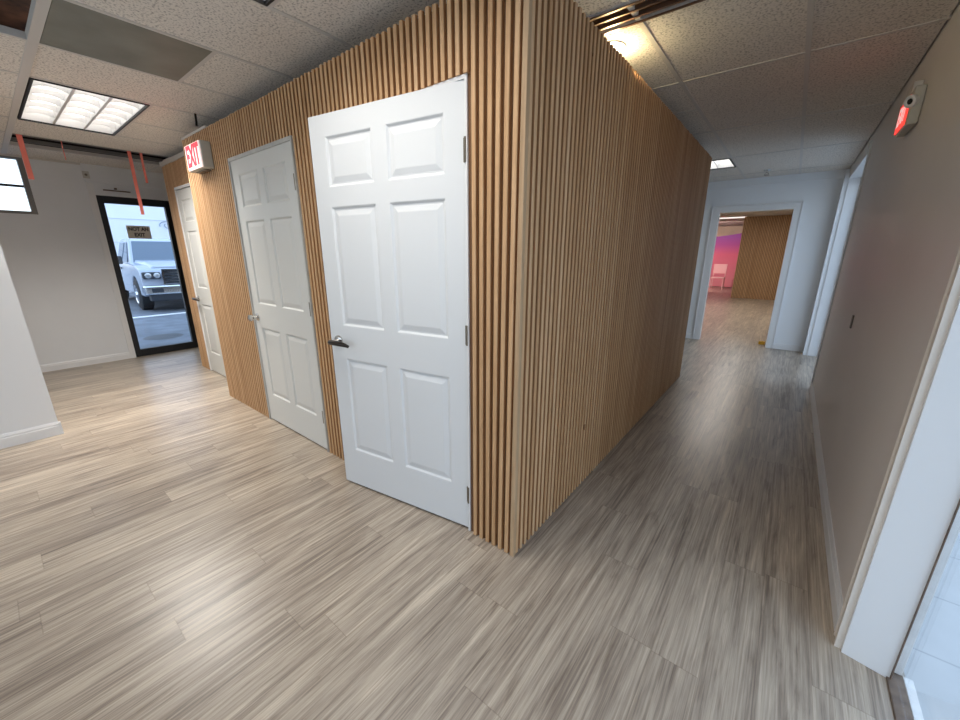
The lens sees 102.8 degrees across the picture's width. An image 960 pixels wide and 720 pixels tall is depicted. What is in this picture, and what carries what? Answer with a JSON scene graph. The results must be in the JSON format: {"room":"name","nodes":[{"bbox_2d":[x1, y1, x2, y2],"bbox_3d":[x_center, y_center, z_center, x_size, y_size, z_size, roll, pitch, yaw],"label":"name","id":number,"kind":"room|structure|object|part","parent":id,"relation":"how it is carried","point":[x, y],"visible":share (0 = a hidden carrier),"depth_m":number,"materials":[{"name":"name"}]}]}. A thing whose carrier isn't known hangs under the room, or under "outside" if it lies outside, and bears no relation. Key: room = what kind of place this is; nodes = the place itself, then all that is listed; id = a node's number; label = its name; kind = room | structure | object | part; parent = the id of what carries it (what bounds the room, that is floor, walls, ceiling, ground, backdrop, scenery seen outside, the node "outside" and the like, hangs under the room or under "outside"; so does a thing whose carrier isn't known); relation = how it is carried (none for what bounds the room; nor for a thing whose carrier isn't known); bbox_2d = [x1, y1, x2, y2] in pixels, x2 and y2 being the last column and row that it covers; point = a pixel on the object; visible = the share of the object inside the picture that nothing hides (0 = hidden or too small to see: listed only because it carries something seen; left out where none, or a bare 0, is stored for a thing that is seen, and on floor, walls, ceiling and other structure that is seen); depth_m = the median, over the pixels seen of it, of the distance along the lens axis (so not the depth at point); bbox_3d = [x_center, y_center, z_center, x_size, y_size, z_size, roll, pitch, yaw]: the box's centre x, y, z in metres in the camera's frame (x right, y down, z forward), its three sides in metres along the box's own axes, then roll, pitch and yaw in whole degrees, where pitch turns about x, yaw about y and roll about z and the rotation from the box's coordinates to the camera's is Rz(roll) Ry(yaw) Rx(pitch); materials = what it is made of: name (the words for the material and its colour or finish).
{"room":"office hallway","nodes":[
{"label":"office hallway","id":0,"kind":"room"},
{"bbox_2d":[0,0,30,31],"bbox_3d":[-1.252,-2.626,3.065,7.510,0.100,10.390,12,20,37],"label":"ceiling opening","id":1,"kind":"object","parent":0,"point":[13,13],"depth_m":2.75,"materials":[{"name":"brown wood"}]},
{"bbox_2d":[0,245,61,448],"bbox_3d":[-4.371,-0.555,1.525,0.136,3.050,3.112,12,20,37],"label":"wall","id":2,"kind":"structure","parent":0,"point":[25,401],"depth_m":2.85,"materials":[{"name":"white paint"}]},
{"bbox_2d":[0,154,79,164],"bbox_3d":[-2.271,-1.638,2.068,7.437,0.020,7.000,12,20,37],"label":"trim","id":3,"kind":"structure","parent":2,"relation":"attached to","point":[34,158],"depth_m":4.37,"materials":[{"name":"grey"}]},
{"bbox_2d":[58,421,63,433],"bbox_3d":[-3.359,0.542,3.071,0.035,0.100,0.012,12,20,37],"label":"trim","id":4,"kind":"structure","parent":2,"relation":"attached to","point":[59,422],"depth_m":3.06,"materials":[{"name":"white paint"}]},
{"bbox_2d":[0,158,168,364],"bbox_3d":[-5.465,-1.290,4.131,0.120,3.050,6.200,12,20,37],"label":"wall","id":5,"kind":"structure","parent":0,"point":[55,258],"depth_m":4.63,"materials":[{"name":"paint"}]},
{"bbox_2d":[0,155,38,214],"bbox_3d":[-5.657,-1.790,3.703,0.102,0.605,1.730,12,20,37],"label":"window","id":6,"kind":"structure","parent":5,"relation":"in","point":[19,161],"depth_m":4.29,"materials":[{"name":"grey"}]},
{"bbox_2d":[40,352,130,372],"bbox_3d":[-5.103,0.039,4.870,0.013,0.092,1.000,12,20,37],"label":"baseboard","id":7,"kind":"structure","parent":5,"relation":"attached to","point":[126,355],"depth_m":4.91,"materials":[{"name":"white paint"}]},
{"bbox_2d":[82,171,89,178],"bbox_3d":[-4.763,-2.241,4.630,0.020,0.080,0.060,12,20,37],"label":"wall plaque","id":8,"kind":"object","parent":5,"relation":"attached to","point":[85,174],"visible":1,"depth_m":4.63,"materials":[{"name":"grey"}]},
{"bbox_2d":[86,182,136,357],"bbox_3d":[-4.526,-1.183,5.282,0.014,2.220,0.862,12,20,37],"label":"trim","id":9,"kind":"structure","parent":5,"relation":"attached to","point":[90,188],"depth_m":4.95,"materials":[{"name":"white paint"}]},
{"bbox_2d":[103,188,130,192],"bbox_3d":[-4.621,-2.165,4.872,0.029,0.043,0.260,12,20,37],"label":"bracket","id":10,"kind":"object","parent":5,"relation":"attached to","point":[115,189],"visible":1,"depth_m":4.86,"materials":[{"name":"black metal"}]},
{"bbox_2d":[80,163,165,188],"bbox_3d":[-4.358,-2.415,5.148,0.022,0.195,1.410,12,20,37],"label":"trim","id":11,"kind":"structure","parent":5,"relation":"attached to","point":[102,174],"depth_m":4.87,"materials":[{"name":"paint"}]},
{"bbox_2d":[96,195,197,356],"bbox_3d":[-4.536,-1.120,5.309,0.127,2.085,0.740,12,20,37],"label":"door","id":12,"kind":"structure","parent":5,"relation":"in","point":[101,200],"depth_m":5.28,"materials":[{"name":"black metal"}]},
{"bbox_2d":[126,225,151,238],"bbox_3d":[-4.572,-1.714,5.138,0.007,0.164,0.244,12,20,37],"label":"door sign","id":13,"kind":"object","parent":12,"relation":"attached to","point":[135,232],"visible":1,"depth_m":5.13,"materials":[{"name":"beige"}]},
{"bbox_3d":[-4.321,-1.149,5.528,0.062,0.325,0.026,12,20,37],"label":"pull handle","id":14,"kind":"part","parent":12,"relation":"part of","materials":[{"name":"black metal"}]},
{"bbox_2d":[162,157,209,369],"bbox_3d":[-2.538,-1.062,4.668,1.485,2.321,1.653,12,20,37],"label":"wall","id":15,"kind":"structure","parent":0,"point":[175,173],"depth_m":4.39,"materials":[{"name":"brown wood"}]},
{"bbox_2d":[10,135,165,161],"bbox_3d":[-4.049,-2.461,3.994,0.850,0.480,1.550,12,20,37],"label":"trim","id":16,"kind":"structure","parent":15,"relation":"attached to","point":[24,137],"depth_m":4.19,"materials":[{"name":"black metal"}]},
{"bbox_2d":[174,183,211,369],"bbox_3d":[-2.944,-0.804,4.200,0.913,2.077,0.080,12,20,37],"label":"door frame","id":17,"kind":"structure","parent":15,"relation":"attached to","point":[187,185],"depth_m":4.35,"materials":[{"name":"white paint"}]},
{"bbox_2d":[176,187,225,375],"bbox_3d":[-2.973,-0.782,4.167,0.885,2.030,0.106,12,20,37],"label":"door","id":18,"kind":"structure","parent":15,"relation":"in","point":[184,196],"depth_m":4.28,"materials":[{"name":"grey paint"}]},
{"bbox_2d":[182,0,523,552],"bbox_3d":[-1.177,-0.472,2.576,3.427,2.321,0.066,12,20,37],"label":"wall","id":19,"kind":"structure","parent":0,"point":[481,39],"depth_m":1.73,"materials":[{"name":"brown wood"}]},
{"bbox_2d":[160,125,207,166],"bbox_3d":[-2.819,-1.996,3.626,2.015,0.041,0.253,12,20,37],"label":"trim","id":20,"kind":"structure","parent":19,"relation":"on","point":[176,157],"depth_m":3.87,"materials":[{"name":"grey"}]},
{"bbox_2d":[184,140,213,173],"bbox_3d":[-2.206,-1.586,3.007,0.325,0.199,0.082,12,20,37],"label":"exit sign","id":21,"kind":"object","parent":19,"relation":"attached to","point":[198,153],"visible":1,"depth_m":2.93,"materials":[{"name":"beige plastic"}]},
{"bbox_3d":[-2.227,-1.583,2.979,0.315,0.180,0.008,12,20,37],"label":"plate","id":22,"kind":"part","parent":21,"relation":"part of","materials":[{"name":"white plastic"}]},
{"bbox_2d":[230,141,326,448],"bbox_3d":[-1.477,-0.393,2.785,0.916,2.030,0.106,12,20,37],"label":"door","id":23,"kind":"structure","parent":19,"relation":"in","point":[264,180],"depth_m":2.75,"materials":[{"name":"grey paint"}]},
{"bbox_3d":[-1.804,-0.337,3.047,0.060,0.060,0.071,12,20,37],"label":"knob","id":24,"kind":"part","parent":23,"relation":"part of","materials":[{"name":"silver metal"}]},
{"bbox_2d":[228,135,329,451],"bbox_3d":[-1.448,-0.406,2.822,0.941,2.060,0.080,12,20,37],"label":"door frame","id":25,"kind":"structure","parent":19,"relation":"attached to","point":[288,138],"depth_m":2.60,"materials":[{"name":"paint"}]},
{"bbox_2d":[308,79,468,526],"bbox_3d":[-0.458,-0.153,1.934,0.916,2.030,0.106,9,18,28],"label":"door","id":26,"kind":"structure","parent":19,"relation":"in","point":[389,173],"depth_m":1.88,"materials":[{"name":"white paint"}]},
{"bbox_3d":[-0.775,-0.087,2.094,0.140,0.036,0.032,8,17,25],"label":"lever","id":27,"kind":"part","parent":26,"relation":"part of","materials":[{"name":"brown metal"}]},
{"bbox_3d":[-0.808,-0.104,2.142,0.062,0.062,0.050,9,18,28],"label":"handle","id":28,"kind":"part","parent":26,"relation":"part of","materials":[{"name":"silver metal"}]},
{"bbox_2d":[421,73,470,530],"bbox_3d":[-0.390,-0.184,2.043,0.945,2.055,0.100,12,20,37],"label":"door frame","id":29,"kind":"structure","parent":19,"relation":"attached to","point":[463,76],"depth_m":1.64,"materials":[{"name":"white paint"}]},
{"bbox_2d":[510,0,531,556],"bbox_3d":[0.157,-0.177,1.530,0.022,2.320,0.022,12,20,37],"label":"trim","id":30,"kind":"structure","parent":19,"relation":"attached to","point":[527,7],"depth_m":1.46,"materials":[{"name":"brown wood"}]},
{"bbox_2d":[0,286,894,719],"bbox_3d":[3.889,-0.810,8.234,10.010,0.100,23.600,12,20,37],"label":"floor","id":31,"kind":"structure","parent":0,"point":[181,551],"depth_m":1.73,"materials":[{"name":"brown wood"}]},
{"bbox_2d":[709,264,727,289],"bbox_3d":[9.221,-3.216,14.831,0.440,0.950,0.440,12,20,37],"label":"chair","id":32,"kind":"object","parent":31,"relation":"on","point":[718,268],"visible":0.98,"depth_m":14.87,"materials":[{"name":"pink plastic"}]},
{"bbox_3d":[9.348,-3.548,14.905,0.440,0.350,0.030,12,20,37],"label":"backrest","id":33,"kind":"part","parent":32,"relation":"part of","materials":[{"name":"pink plastic"}]},
{"bbox_2d":[709,233,741,286],"bbox_3d":[10.072,-4.157,15.608,2.350,2.300,0.030,12,20,37],"label":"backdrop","id":34,"kind":"structure","parent":31,"relation":"on","point":[726,251],"depth_m":15.62,"materials":[{"name":"pink"}]},
{"bbox_2d":[886,673,913,719],"bbox_3d":[2.425,0.765,2.541,0.045,0.058,7.420,12,20,37],"label":"threshold","id":35,"kind":"object","parent":31,"relation":"on","point":[901,707],"visible":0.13,"depth_m":1.25,"materials":[{"name":"brown wood"}]},
{"bbox_2d":[0,0,959,181],"bbox_3d":[-1.267,-1.992,3.243,7.287,0.036,10.193,12,20,37],"label":"ceiling","id":36,"kind":"structure","parent":0,"point":[784,87],"depth_m":2.19,"materials":[{"name":"tile"}]},
{"bbox_2d":[16,134,34,179],"bbox_3d":[-4.168,-1.873,3.506,0.013,0.403,0.037,12,20,37],"label":"ribbon","id":37,"kind":"object","parent":36,"relation":"hanging from","point":[19,137],"visible":0.93,"depth_m":3.51,"materials":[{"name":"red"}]},
{"bbox_2d":[17,77,149,135],"bbox_3d":[-3.031,-1.928,2.893,1.206,0.110,0.571,12,20,37],"label":"ceiling light","id":38,"kind":"object","parent":36,"relation":"attached to","point":[43,102],"visible":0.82,"depth_m":2.95,"materials":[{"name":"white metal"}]},
{"bbox_2d":[11,133,167,161],"bbox_3d":[-3.983,-2.471,4.036,0.700,0.485,1.600,12,20,37],"label":"rail","id":39,"kind":"object","parent":36,"relation":"attached to","point":[12,138],"visible":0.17,"depth_m":4.06,"materials":[{"name":"grey metal"}]},
{"bbox_2d":[39,0,211,80],"bbox_3d":[-1.828,-1.629,1.986,0.593,0.016,0.578,12,20,37],"label":"ceiling panel","id":40,"kind":"object","parent":36,"relation":"attached to","point":[68,26],"visible":0.78,"depth_m":1.94,"materials":[{"name":"grey"}]},
{"bbox_2d":[127,151,144,214],"bbox_3d":[-3.699,-1.912,4.112,0.013,0.658,0.030,12,20,37],"label":"ribbon","id":41,"kind":"object","parent":36,"relation":"hanging from","point":[128,152],"visible":0.93,"depth_m":4.12,"materials":[{"name":"red fabric"}]},
{"bbox_2d":[140,153,147,182],"bbox_3d":[-3.639,-2.091,4.141,0.013,0.328,0.021,12,20,37],"label":"ribbon","id":42,"kind":"object","parent":36,"relation":"hanging from","point":[141,156],"visible":0.89,"depth_m":4.15,"materials":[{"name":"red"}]},
{"bbox_2d":[194,113,197,125],"bbox_3d":[-2.193,-1.854,2.957,0.018,0.087,0.022,12,20,37],"label":"stub","id":43,"kind":"object","parent":36,"relation":"hanging from","point":[195,115],"visible":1,"depth_m":2.95,"materials":[{"name":"brown metal"}]},
{"bbox_2d":[253,0,273,6],"bbox_3d":[-0.620,-1.410,1.057,1.206,0.110,0.571,12,20,37],"label":"ceiling light","id":44,"kind":"object","parent":36,"relation":"attached to","point":[266,3],"visible":1,"depth_m":1.62,"materials":[{"name":"black metal"}]},
{"bbox_2d":[607,40,625,52],"bbox_3d":[0.682,-1.581,2.015,0.156,0.100,0.156,12,20,37],"label":"recessed light","id":45,"kind":"object","parent":36,"relation":"in","point":[620,46],"visible":0.17,"depth_m":1.96,"materials":[{"name":"white paint"}]},
{"bbox_2d":[590,0,704,34],"bbox_3d":[0.882,-1.528,1.547,1.720,0.068,0.166,12,20,37],"label":"ceiling vent","id":46,"kind":"object","parent":36,"relation":"in","point":[620,15],"visible":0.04,"depth_m":1.70,"materials":[{"name":"brown metal"}]},
{"bbox_2d":[710,158,735,169],"bbox_3d":[2.781,-2.442,4.716,0.591,0.110,0.586,12,20,37],"label":"ceiling light","id":47,"kind":"object","parent":36,"relation":"attached to","point":[721,163],"visible":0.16,"depth_m":4.83,"materials":[{"name":"white plastic"}]},
{"bbox_2d":[516,0,711,552],"bbox_3d":[1.234,-0.557,2.878,0.066,2.321,3.507,12,20,37],"label":"wall","id":48,"kind":"structure","parent":0,"point":[617,185],"depth_m":2.01,"materials":[{"name":"brown wood"}]},
{"bbox_2d":[717,226,742,236],"bbox_3d":[11.659,-4.551,15.696,8.000,3.050,0.100,12,20,37],"label":"wall","id":49,"kind":"structure","parent":0,"point":[727,230],"depth_m":16.25,"materials":[{"name":"beige paint"}]},
{"bbox_2d":[718,209,793,226],"bbox_3d":[7.945,-4.159,10.858,8.112,0.038,13.444,12,20,37],"label":"ceiling","id":50,"kind":"structure","parent":0,"point":[736,221],"depth_m":11.09,"materials":[{"name":"tile"}]},
{"bbox_2d":[719,216,747,218],"bbox_3d":[7.781,-4.485,12.080,1.124,0.018,0.624,12,20,37],"label":"recessed light","id":51,"kind":"object","parent":50,"relation":"in","point":[734,216],"visible":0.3,"depth_m":11.91,"materials":[{"name":"white"}]},
{"bbox_2d":[731,215,791,299],"bbox_3d":[9.051,-2.959,11.190,2.570,2.433,0.116,12,20,37],"label":"wall","id":52,"kind":"structure","parent":0,"point":[763,242],"depth_m":11.56,"materials":[{"name":"brown wood"}]},
{"bbox_2d":[686,178,843,345],"bbox_3d":[2.958,-1.983,6.589,4.900,3.050,0.120,12,20,37],"label":"wall","id":53,"kind":"structure","parent":0,"point":[820,198],"depth_m":5.43,"materials":[{"name":"white paint"}]},
{"bbox_2d":[685,333,692,338],"bbox_3d":[2.285,-0.677,7.422,3.290,0.085,0.013,12,20,37],"label":"baseboard","id":54,"kind":"structure","parent":53,"relation":"attached to","point":[688,335],"depth_m":6.46,"materials":[{"name":"white paint"}]},
{"bbox_2d":[692,201,803,347],"bbox_3d":[3.999,-1.265,5.839,1.090,2.075,0.026,12,20,37],"label":"trim","id":55,"kind":"structure","parent":53,"relation":"attached to","point":[797,206],"depth_m":5.69,"materials":[{"name":"white paint"}]},
{"bbox_2d":[707,169,849,189],"bbox_3d":[2.866,-2.798,6.340,4.777,0.105,0.022,12,20,37],"label":"trim","id":56,"kind":"structure","parent":53,"relation":"attached to","point":[834,174],"depth_m":5.33,"materials":[{"name":"white paint"}]},
{"bbox_2d":[773,343,803,351],"bbox_3d":[4.586,-0.183,5.669,0.397,0.085,0.013,12,20,37],"label":"baseboard","id":57,"kind":"structure","parent":53,"relation":"attached to","point":[775,345],"depth_m":5.67,"materials":[{"name":"white paint"}]},
{"bbox_2d":[807,1,959,646],"bbox_3d":[1.644,-0.487,1.287,0.123,3.050,10.390,12,20,37],"label":"wall","id":58,"kind":"structure","parent":0,"point":[903,246],"depth_m":1.74,"materials":[{"name":"grey paint"}]},
{"bbox_2d":[809,382,842,630],"bbox_3d":[2.423,0.639,2.741,0.013,0.092,3.397,12,20,37],"label":"baseboard","id":59,"kind":"structure","parent":58,"relation":"attached to","point":[832,563],"depth_m":1.95,"materials":[{"name":"white paint"}]},
{"bbox_2d":[803,140,872,388],"bbox_3d":[4.139,-1.016,4.452,0.165,2.350,1.890,12,20,37],"label":"door frame","id":60,"kind":"structure","parent":58,"relation":"attached to","point":[848,194],"depth_m":5.03,"materials":[{"name":"white paint"}]},
{"bbox_2d":[849,315,853,327],"bbox_3d":[2.462,-0.254,2.535,0.008,0.087,0.040,12,20,37],"label":"wall switch","id":61,"kind":"object","parent":58,"relation":"attached to","point":[852,318],"visible":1,"depth_m":2.52,"materials":[{"name":"brown"}]},
{"bbox_2d":[834,248,959,648],"bbox_3d":[1.343,-0.088,1.122,0.018,2.370,0.078,12,20,37],"label":"trim","id":62,"kind":"structure","parent":58,"relation":"attached to","point":[952,292],"depth_m":1.20,"materials":[{"name":"beige paint"}]},
{"bbox_2d":[841,297,959,679],"bbox_3d":[0.719,0.191,0.264,0.121,2.300,2.110,12,20,37],"label":"door frame","id":63,"kind":"structure","parent":58,"relation":"attached to","point":[926,495],"depth_m":1.20,"materials":[{"name":"white paint"}]},
{"bbox_2d":[894,80,927,137],"bbox_3d":[2.265,-1.340,2.025,0.069,0.230,0.331,12,20,37],"label":"fire alarm","id":64,"kind":"object","parent":58,"relation":"attached to","point":[910,111],"visible":1,"depth_m":1.94,"materials":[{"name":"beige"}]},
{"bbox_2d":[894,507,959,674],"bbox_3d":[0.765,0.190,0.247,0.091,2.290,2.142,12,20,37],"label":"door","id":65,"kind":"structure","parent":58,"relation":"in","point":[953,534],"depth_m":1.22,"materials":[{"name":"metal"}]},
{"label":"outside","id":66,"kind":"structure","parent":0,"visible":0},
{"bbox_2d":[128,293,190,348],"bbox_3d":[-23.177,-5.193,24.220,52.970,0.100,70.000,12,20,37],"label":"car park","id":67,"kind":"structure","parent":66,"point":[175,323],"depth_m":8.61,"materials":[{"name":"grey asphalt"}]},
{"bbox_2d":[104,203,169,292],"bbox_3d":[-10.685,-6.565,18.861,1.700,5.450,14.200,12,20,37],"label":"building","id":68,"kind":"structure","parent":67,"relation":"on","point":[119,216],"depth_m":14.60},
{"bbox_2d":[117,238,182,309],"bbox_3d":[-9.968,-2.814,12.062,5.708,1.920,2.600,13,20,39],"label":"pickup truck","id":69,"kind":"object","parent":67,"relation":"on","point":[147,266],"visible":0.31,"depth_m":10.30,"materials":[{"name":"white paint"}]},
{"bbox_2d":[117,256,122,263],"bbox_3d":[-10.089,-2.766,10.601,0.120,0.220,0.280,13,20,39],"label":"mirror","id":70,"kind":"object","parent":69,"relation":"attached to","point":[120,260],"depth_m":10.63,"materials":[{"name":"grey plastic"}]},
{"bbox_2d":[134,260,175,267],"bbox_3d":[-8.588,-2.696,10.876,1.370,0.282,1.691,13,20,39],"label":"hood","id":71,"kind":"object","parent":69,"relation":"attached to","point":[142,263],"depth_m":10.28,"materials":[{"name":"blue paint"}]},
{"bbox_2d":[152,288,163,292],"bbox_3d":[-8.277,-1.790,9.849,0.013,0.110,0.240,13,20,39],"label":"fog light","id":72,"kind":"object","parent":69,"relation":"attached to","point":[154,290],"depth_m":9.84,"materials":[{"name":"grey plastic"}]},
{"bbox_2d":[161,269,178,283],"bbox_3d":[-7.893,-2.287,10.375,0.194,0.380,1.160,12,20,37],"label":"grille","id":73,"kind":"object","parent":69,"relation":"attached to","point":[168,276],"depth_m":10.03,"materials":[{"name":"black metal"}]},
{"bbox_2d":[133,312,185,317],"bbox_3d":[-7.995,-1.121,9.571,0.150,0.012,13.000,12,20,37],"label":"parking line","id":74,"kind":"object","parent":67,"relation":"on","point":[181,312],"visible":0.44,"depth_m":9.51,"materials":[{"name":"white paint"}]},
{"bbox_2d":[143,333,182,339],"bbox_3d":[-5.921,-0.441,7.170,0.600,0.008,0.600,12,20,37],"label":"drain cover","id":75,"kind":"object","parent":67,"relation":"on","point":[170,335],"visible":1,"depth_m":7.15,"materials":[{"name":"grey metal"}]},
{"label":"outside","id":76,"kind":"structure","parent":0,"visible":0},
{"bbox_2d":[902,532,959,719],"bbox_3d":[15.085,2.956,-4.946,29.440,0.105,50.000,12,20,37],"label":"tile floor","id":77,"kind":"structure","parent":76,"point":[933,663],"depth_m":1.43,"materials":[{"name":"tile"}]},
{"bbox_2d":[903,677,923,719],"bbox_3d":[2.453,0.772,2.521,0.025,0.056,7.420,12,20,37],"label":"threshold","id":78,"kind":"object","parent":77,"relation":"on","point":[909,684],"visible":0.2,"depth_m":1.24,"materials":[{"name":"metal"}]}
]}

